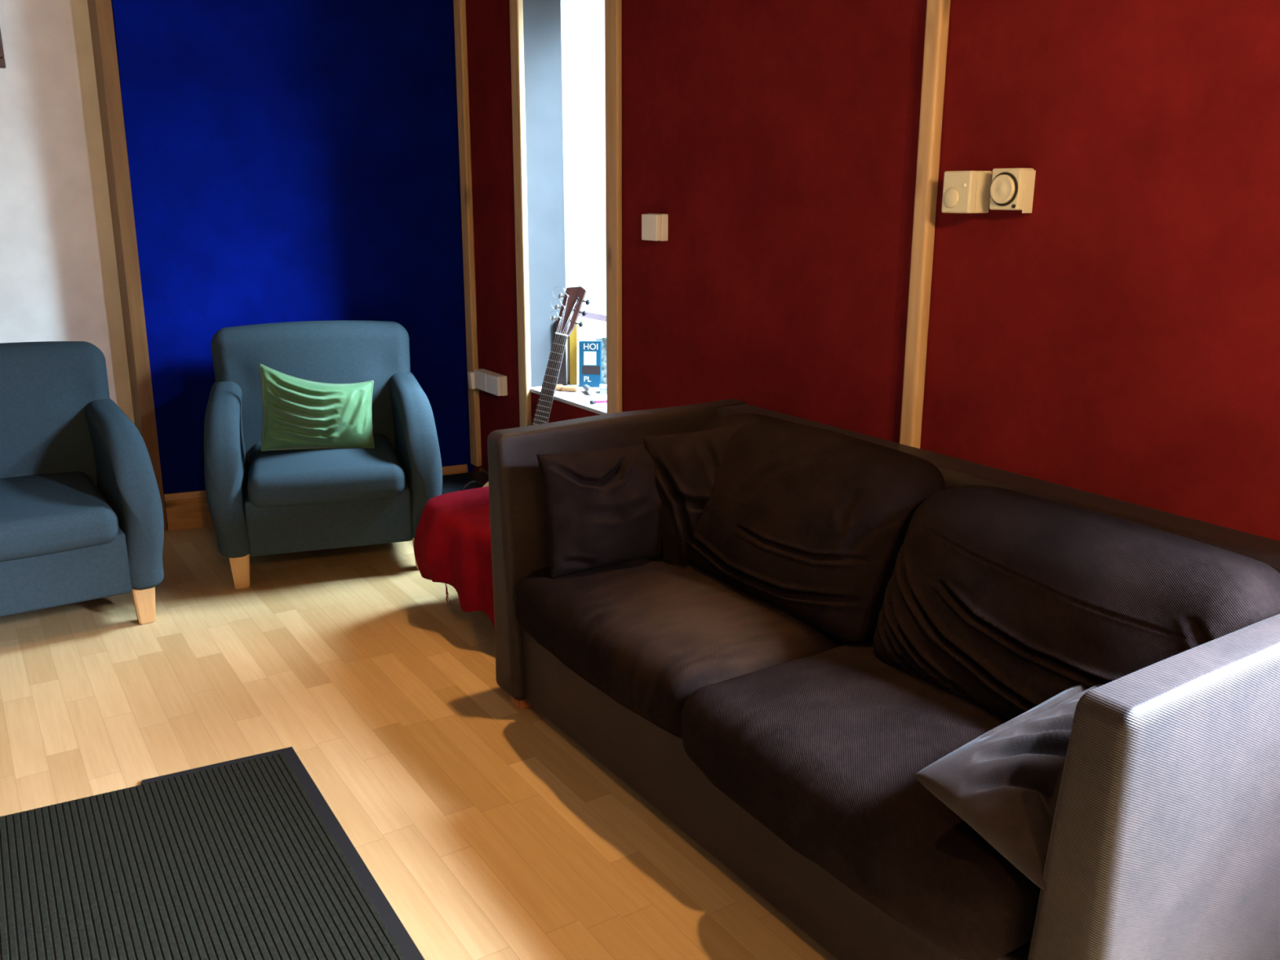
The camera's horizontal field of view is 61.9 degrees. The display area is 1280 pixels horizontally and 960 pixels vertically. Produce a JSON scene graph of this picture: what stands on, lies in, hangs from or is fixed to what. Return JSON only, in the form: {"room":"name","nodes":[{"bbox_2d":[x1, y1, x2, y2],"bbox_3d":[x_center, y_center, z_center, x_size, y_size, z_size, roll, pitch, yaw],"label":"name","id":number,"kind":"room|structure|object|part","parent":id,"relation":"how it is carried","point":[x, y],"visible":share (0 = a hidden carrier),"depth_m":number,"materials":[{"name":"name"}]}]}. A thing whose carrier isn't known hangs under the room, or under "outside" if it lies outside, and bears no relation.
{"room":"living room","nodes":[
{"label":"living room","id":0,"kind":"room"},
{"bbox_2d":[0,0,134,424],"bbox_3d":[-2.307,-0.996,4.123,4.200,2.460,0.100,-10,18,-32],"label":"wall","id":1,"kind":"structure","parent":0,"point":[59,276],"depth_m":4.07,"materials":[{"name":"beige paint"}]},
{"bbox_2d":[0,28,5,68],"bbox_3d":[-2.587,-1.766,3.639,0.650,0.640,0.028,-10,18,-32],"label":"picture frame","id":2,"kind":"object","parent":1,"relation":"attached to","point":[2,64],"visible":1,"depth_m":3.87,"materials":[{"name":"brown wood"}]},
{"bbox_2d":[111,0,473,529],"bbox_3d":[-1.437,-1.086,4.455,1.378,2.460,0.325,-6,16,-22],"label":"wall","id":3,"kind":"structure","parent":0,"point":[289,160],"depth_m":4.27,"materials":[{"name":"blue paint"}]},
{"bbox_2d":[87,0,167,530],"bbox_3d":[-2.007,-1.001,4.141,0.084,2.460,0.214,-10,18,-32],"label":"trim","id":4,"kind":"structure","parent":3,"relation":"attached to","point":[100,12],"depth_m":4.08,"materials":[{"name":"brown wood"}]},
{"bbox_2d":[164,464,467,530],"bbox_3d":[-1.360,0.069,4.606,1.260,0.152,0.021,-6,16,-22],"label":"baseboard","id":5,"kind":"structure","parent":3,"relation":"attached to","point":[188,509],"depth_m":4.40,"materials":[{"name":"brown wood"}]},
{"bbox_2d":[0,525,836,959],"bbox_3d":[-0.297,1.017,1.500,4.200,0.050,7.700,-10,18,-32],"label":"floor","id":6,"kind":"structure","parent":0,"point":[487,830],"depth_m":2.68,"materials":[{"name":"brown wood"}]},
{"bbox_2d":[0,341,164,624],"bbox_3d":[-2.035,0.029,3.425,0.803,0.848,0.801,-10,18,-33],"label":"armchair","id":7,"kind":"object","parent":6,"relation":"on","point":[82,513],"visible":1,"depth_m":3.37,"materials":[{"name":"blue fabric"}]},
{"bbox_3d":[-2.194,-0.168,3.614,0.750,0.567,0.236,-10,18,-33],"label":"backrest","id":8,"kind":"part","parent":7,"relation":"part of","materials":[{"name":"blue fabric"}]},
{"bbox_2d":[0,471,119,562],"bbox_3d":[-2.001,0.101,3.394,0.532,0.138,0.682,-10,18,-33],"label":"seat cushion","id":9,"kind":"object","parent":7,"relation":"on","point":[45,515],"depth_m":3.25,"materials":[{"name":"blue fabric"}]},
{"bbox_3d":[-1.755,0.022,3.611,0.137,0.529,0.730,-10,18,-33],"label":"armrest","id":10,"kind":"part","parent":7,"relation":"part of","materials":[{"name":"blue fabric"}]},
{"bbox_3d":[-1.601,0.392,3.444,0.067,0.138,0.067,-10,18,-33],"label":"leg","id":11,"kind":"part","parent":7,"relation":"part of","materials":[{"name":"brown wood"}]},
{"bbox_2d":[0,746,424,959],"bbox_3d":[-0.874,0.893,1.843,0.945,0.008,1.573,-10,18,-32],"label":"floor mat","id":12,"kind":"object","parent":6,"relation":"on","point":[246,858],"visible":1,"depth_m":2.15,"materials":[{"name":"black rubber"}]},
{"bbox_2d":[204,320,442,589],"bbox_3d":[-1.199,-0.135,4.030,0.803,0.848,0.801,-5,16,-18],"label":"armchair","id":13,"kind":"object","parent":6,"relation":"on","point":[260,503],"visible":0.91,"depth_m":3.81,"materials":[{"name":"blue fabric"}]},
{"bbox_3d":[-1.513,-0.066,3.932,0.137,0.529,0.730,-5,16,-18],"label":"armrest","id":14,"kind":"part","parent":13,"relation":"part of","materials":[{"name":"blue fabric"}]},
{"bbox_3d":[-1.401,0.310,3.745,0.067,0.138,0.067,-5,16,-18],"label":"leg","id":15,"kind":"part","parent":13,"relation":"part of","materials":[{"name":"brown wood"}]},
{"bbox_3d":[-1.288,-0.341,4.252,0.750,0.567,0.236,-5,16,-18],"label":"backrest","id":16,"kind":"part","parent":13,"relation":"part of","materials":[{"name":"blue fabric"}]},
{"bbox_2d":[259,364,374,451],"bbox_3d":[-1.186,-0.264,3.923,0.415,0.330,0.171,-4,16,-14],"label":"cushion","id":17,"kind":"object","parent":13,"relation":"on","point":[299,414],"visible":1,"depth_m":3.88,"materials":[{"name":"green fabric"}]},
{"bbox_2d":[247,433,405,507],"bbox_3d":[-1.181,-0.062,3.991,0.532,0.138,0.682,-5,16,-18],"label":"seat cushion","id":18,"kind":"object","parent":13,"relation":"on","point":[325,477],"depth_m":3.74,"materials":[{"name":"blue fabric"}]},
{"bbox_3d":[-0.803,0.258,3.936,0.067,0.138,0.067,-5,16,-18],"label":"leg","id":19,"kind":"part","parent":13,"relation":"part of","materials":[{"name":"brown wood"}]},
{"bbox_3d":[-0.880,-0.120,4.134,0.137,0.529,0.730,-5,16,-18],"label":"armrest","id":20,"kind":"part","parent":13,"relation":"part of","materials":[{"name":"blue fabric"}]},
{"bbox_2d":[441,471,488,494],"bbox_3d":[-0.736,0.074,4.503,0.280,0.195,0.360,-8,17,-27],"label":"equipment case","id":21,"kind":"object","parent":6,"relation":"on","point":[471,480],"visible":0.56,"depth_m":4.52,"materials":[{"name":"black plastic"}]},
{"bbox_3d":[-0.689,0.023,4.398,0.107,0.041,0.010,-8,17,-27],"label":"handle","id":22,"kind":"part","parent":21,"relation":"part of","materials":[{"name":"black plastic"}]},
{"bbox_2d":[482,286,590,487],"bbox_3d":[-0.414,-0.207,4.030,0.405,1.019,0.316,3,16,13],"label":"guitar","id":23,"kind":"object","parent":6,"relation":"on","point":[573,300],"visible":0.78,"depth_m":3.98,"materials":[{"name":"brown wood"}]},
{"bbox_2d":[487,399,1279,959],"bbox_3d":[0.405,0.364,2.284,0.881,0.800,1.803,-10,18,-32],"label":"sofa","id":24,"kind":"object","parent":6,"relation":"on","point":[850,611],"visible":0.9,"depth_m":1.88,"materials":[{"name":"brown fabric"}]},
{"bbox_3d":[-0.316,0.575,2.892,0.060,0.075,0.060,-10,18,-32],"label":"leg","id":25,"kind":"part","parent":24,"relation":"part of","materials":[{"name":"brown wood"}]},
{"bbox_2d":[536,444,662,578],"bbox_3d":[-0.064,0.067,2.671,0.380,0.295,0.160,-7,17,-25],"label":"cushion","id":26,"kind":"object","parent":24,"relation":"on","point":[603,508],"visible":0.82,"depth_m":2.60,"materials":[{"name":"brown fabric"}]},
{"bbox_3d":[-0.023,0.172,2.971,0.810,0.720,0.139,-10,18,-32],"label":"armrest","id":27,"kind":"part","parent":24,"relation":"part of","materials":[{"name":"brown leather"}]},
{"bbox_2d":[515,556,848,738],"bbox_3d":[0.138,0.328,2.560,0.670,0.205,0.765,-10,18,-32],"label":"seat cushion","id":28,"kind":"object","parent":24,"relation":"on","point":[648,634],"depth_m":2.33,"materials":[{"name":"brown fabric"}]},
{"bbox_2d":[642,417,760,564],"bbox_3d":[0.181,0.051,2.671,0.338,0.406,0.191,-1,15,-5],"label":"cushion","id":29,"kind":"object","parent":24,"relation":"on","point":[686,464],"visible":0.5,"depth_m":2.63,"materials":[{"name":"brown fabric"}]},
{"bbox_2d":[686,413,945,643],"bbox_3d":[0.346,0.079,2.523,0.320,0.375,0.761,-10,18,-32],"label":"cushion","id":30,"kind":"object","parent":24,"relation":"on","point":[806,526],"depth_m":2.34,"materials":[{"name":"brown fabric"}]},
{"bbox_2d":[681,639,1040,959],"bbox_3d":[0.542,0.497,1.936,0.705,0.205,0.746,-10,18,-32],"label":"seat cushion","id":31,"kind":"object","parent":24,"relation":"on","point":[824,749],"depth_m":1.76,"materials":[{"name":"brown fabric"}]},
{"bbox_3d":[0.692,0.314,2.465,0.193,0.712,1.680,-10,18,-32],"label":"backrest","id":32,"kind":"part","parent":24,"relation":"part of","materials":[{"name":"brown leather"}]},
{"bbox_2d":[913,684,1104,891],"bbox_3d":[0.695,0.428,1.643,0.553,0.175,0.227,-11,18,-34],"label":"cushion","id":33,"kind":"object","parent":24,"relation":"on","point":[1004,783],"visible":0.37,"depth_m":1.54,"materials":[{"name":"grey fabric"}]},
{"bbox_2d":[873,484,1279,721],"bbox_3d":[0.741,0.252,1.921,0.327,0.357,0.721,-10,18,-32],"label":"cushion","id":34,"kind":"object","parent":24,"relation":"on","point":[991,603],"depth_m":1.86,"materials":[{"name":"brown fabric"}]},
{"bbox_3d":[0.890,0.547,1.632,0.810,0.698,0.140,-10,18,-32],"label":"armrest","id":35,"kind":"part","parent":24,"relation":"part of","materials":[{"name":"grey fabric"}]},
{"bbox_2d":[465,0,1279,541],"bbox_3d":[1.140,-0.397,1.920,0.165,2.460,7.220,-10,18,-32],"label":"wall","id":36,"kind":"structure","parent":0,"point":[1117,337],"depth_m":2.38,"materials":[{"name":"red paint"}]},
{"bbox_2d":[453,0,481,466],"bbox_3d":[-0.726,-1.173,4.471,0.028,2.299,0.095,-10,18,-32],"label":"trim","id":37,"kind":"structure","parent":36,"relation":"attached to","point":[460,6],"depth_m":4.47,"materials":[{"name":"brown wood"}]},
{"bbox_2d":[467,370,475,389],"bbox_3d":[-0.712,-0.435,4.619,0.062,0.077,0.032,-10,18,-32],"label":"switch","id":38,"kind":"object","parent":36,"relation":"attached to","point":[470,374],"visible":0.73,"depth_m":4.60,"materials":[{"name":"white plastic"}]},
{"bbox_2d":[478,466,488,475],"bbox_3d":[-0.267,0.200,4.125,0.021,0.152,1.660,-10,18,-32],"label":"baseboard","id":39,"kind":"structure","parent":36,"relation":"attached to","point":[481,469],"depth_m":4.74,"materials":[{"name":"brown wood"}]},
{"bbox_2d":[474,368,507,395],"bbox_3d":[-0.607,-0.412,4.474,0.044,0.095,0.313,-10,18,-32],"label":"double socket","id":40,"kind":"object","parent":36,"relation":"attached to","point":[486,380],"visible":1,"depth_m":4.46,"materials":[{"name":"white plastic"}]},
{"bbox_2d":[509,0,532,426],"bbox_3d":[-0.457,-0.988,4.098,0.026,2.459,0.095,-10,18,-32],"label":"trim","id":41,"kind":"structure","parent":36,"relation":"attached to","point":[516,6],"depth_m":4.07,"materials":[{"name":"brown wood"}]},
{"bbox_2d":[522,0,565,386],"bbox_3d":[-0.192,-1.077,3.851,0.171,1.579,0.664,-10,18,-32],"label":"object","id":42,"kind":"structure","parent":36,"relation":"attached to","point":[542,41],"depth_m":4.10,"materials":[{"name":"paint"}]},
{"bbox_2d":[604,0,622,413],"bbox_3d":[-0.087,-0.842,3.559,0.022,2.459,0.091,-10,18,-32],"label":"trim","id":43,"kind":"structure","parent":36,"relation":"attached to","point":[613,8],"depth_m":3.52,"materials":[{"name":"brown wood"}]},
{"bbox_2d":[641,213,667,240],"bbox_3d":[0.046,-0.791,3.340,0.045,0.082,0.086,-10,18,-32],"label":"wall switch","id":44,"kind":"object","parent":36,"relation":"attached to","point":[654,226],"visible":1,"depth_m":3.31,"materials":[{"name":"white plastic"}]},
{"bbox_2d":[899,0,950,448],"bbox_3d":[0.653,-0.544,2.461,0.034,2.459,0.056,-10,18,-32],"label":"trim","id":45,"kind":"structure","parent":36,"relation":"attached to","point":[937,17],"depth_m":2.43,"materials":[{"name":"brown wood"}]},
{"bbox_2d":[941,170,991,213],"bbox_3d":[0.707,-0.625,2.314,0.076,0.088,0.076,-10,18,-32],"label":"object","id":46,"kind":"object","parent":36,"relation":"attached to","point":[963,191],"visible":1,"depth_m":2.29,"materials":[{"name":"beige plastic"}]},
{"bbox_3d":[0.672,-0.610,2.306,0.005,0.041,0.041,-10,18,-32],"label":"knob","id":47,"kind":"part","parent":46,"relation":"part of","materials":[{"name":"beige plastic"}]},
{"bbox_2d":[989,168,1035,213],"bbox_3d":[0.774,-0.605,2.231,0.057,0.090,0.077,-10,18,-32],"label":"thermostat","id":48,"kind":"object","parent":36,"relation":"attached to","point":[1011,188],"visible":1,"depth_m":2.21,"materials":[{"name":"beige plastic"}]},
{"bbox_3d":[1.266,-0.471,2.190,0.348,2.460,7.550,-10,18,-32],"label":"wall","id":49,"kind":"structure","parent":0,"visible":0},
{"bbox_2d":[530,382,606,414],"bbox_3d":[-0.158,-0.361,4.264,0.481,0.015,1.706,-10,18,-32],"label":"windowsill","id":50,"kind":"structure","parent":49,"relation":"attached to","point":[580,398],"depth_m":4.05,"materials":[{"name":"grey paint"}]},
{"bbox_2d":[555,320,569,385],"bbox_3d":[-0.304,-0.524,4.334,0.040,0.262,0.120,3,16,11],"label":"binder","id":51,"kind":"object","parent":50,"relation":"on","point":[564,374],"visible":0.37,"depth_m":4.30,"materials":[{"name":"plastic"}]},
{"bbox_2d":[555,384,578,391],"bbox_3d":[-0.306,-0.364,4.202,0.137,0.020,0.048,5,16,17],"label":"pouch","id":52,"kind":"object","parent":50,"relation":"on","point":[559,387],"visible":0.73,"depth_m":4.18,"materials":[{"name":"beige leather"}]},
{"bbox_2d":[569,320,582,384],"bbox_3d":[-0.258,-0.519,4.347,0.030,0.255,0.113,3,16,11],"label":"book","id":53,"kind":"object","parent":50,"relation":"on","point":[576,335],"visible":0.56,"depth_m":4.31,"materials":[{"name":"paper"}]},
{"bbox_2d":[582,384,594,395],"bbox_3d":[-0.200,-0.351,4.145,0.026,0.026,0.100,-4,16,-15],"label":"tube","id":54,"kind":"object","parent":50,"relation":"on","point":[586,388],"visible":1,"depth_m":4.11,"materials":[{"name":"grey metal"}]},
{"bbox_2d":[578,341,601,386],"bbox_3d":[-0.199,-0.465,4.273,0.088,0.184,0.046,2,15,6],"label":"book","id":55,"kind":"object","parent":50,"relation":"on","point":[589,352],"visible":0.97,"depth_m":4.26,"materials":[{"name":"paper"}]},
{"bbox_3d":[-0.199,-0.485,4.253,0.050,0.054,0.001,2,10,7],"label":"picture panel","id":56,"kind":"part","parent":55,"relation":"part of","materials":[{"name":"white paper"}]},
{"bbox_3d":[-0.194,-0.439,4.261,0.073,0.032,0.001,2,10,7],"label":"dark panel","id":57,"kind":"part","parent":55,"relation":"part of","materials":[{"name":"black paper"}]},
{"bbox_2d":[586,328,606,341],"bbox_3d":[-0.140,-0.536,4.489,0.170,0.206,0.034,-1,15,-3],"label":"book","id":58,"kind":"object","parent":50,"relation":"on","point":[592,334],"visible":0.24,"depth_m":4.46,"materials":[{"name":"paper"}]},
{"bbox_2d":[589,400,606,404],"bbox_3d":[-0.118,-0.293,3.954,0.144,0.014,0.014,-6,16,-22],"label":"marker pen","id":59,"kind":"object","parent":50,"relation":"on","point":[592,402],"visible":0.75,"depth_m":3.93,"materials":[{"name":"pink plastic"}]},
{"bbox_2d":[595,337,606,383],"bbox_3d":[-0.141,-0.482,4.324,0.082,0.195,0.035,3,16,11],"label":"magazine","id":60,"kind":"object","parent":50,"relation":"on","point":[603,340],"visible":0.26,"depth_m":4.32,"materials":[{"name":"paper"}]},
{"bbox_2d":[599,383,606,393],"bbox_3d":[-0.116,-0.356,4.163,0.084,0.027,0.064,0,15,-1],"label":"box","id":61,"kind":"object","parent":50,"relation":"on","point":[602,387],"visible":0.44,"depth_m":4.13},
{"bbox_3d":[-0.116,-0.365,4.161,0.084,0.009,0.064,0,15,-1],"label":"lid","id":62,"kind":"part","parent":61,"relation":"part of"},
{"bbox_2d":[600,388,606,393],"bbox_3d":[-0.116,-0.352,4.165,0.080,0.018,0.060,0,15,-1],"label":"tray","id":63,"kind":"object","parent":61,"relation":"on","point":[602,390],"depth_m":4.13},
{"bbox_2d":[560,0,606,321],"bbox_3d":[0.052,-1.177,4.185,0.050,1.601,1.708,-10,18,-32],"label":"window","id":64,"kind":"structure","parent":49,"relation":"in","point":[595,315],"depth_m":4.66,"materials":[{"name":"white"}]},
{"bbox_3d":[-0.388,0.270,3.442,0.400,0.375,0.480,-10,18,-32],"label":"stool","id":65,"kind":"object","parent":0,"visible":0},
{"bbox_2d":[413,486,494,627],"bbox_3d":[-0.406,0.261,3.428,0.577,0.375,0.618,-10,18,-32],"label":"throw","id":66,"kind":"object","parent":65,"relation":"on","point":[452,543],"visible":0.36,"depth_m":3.26,"materials":[{"name":"red fabric"}]}
]}

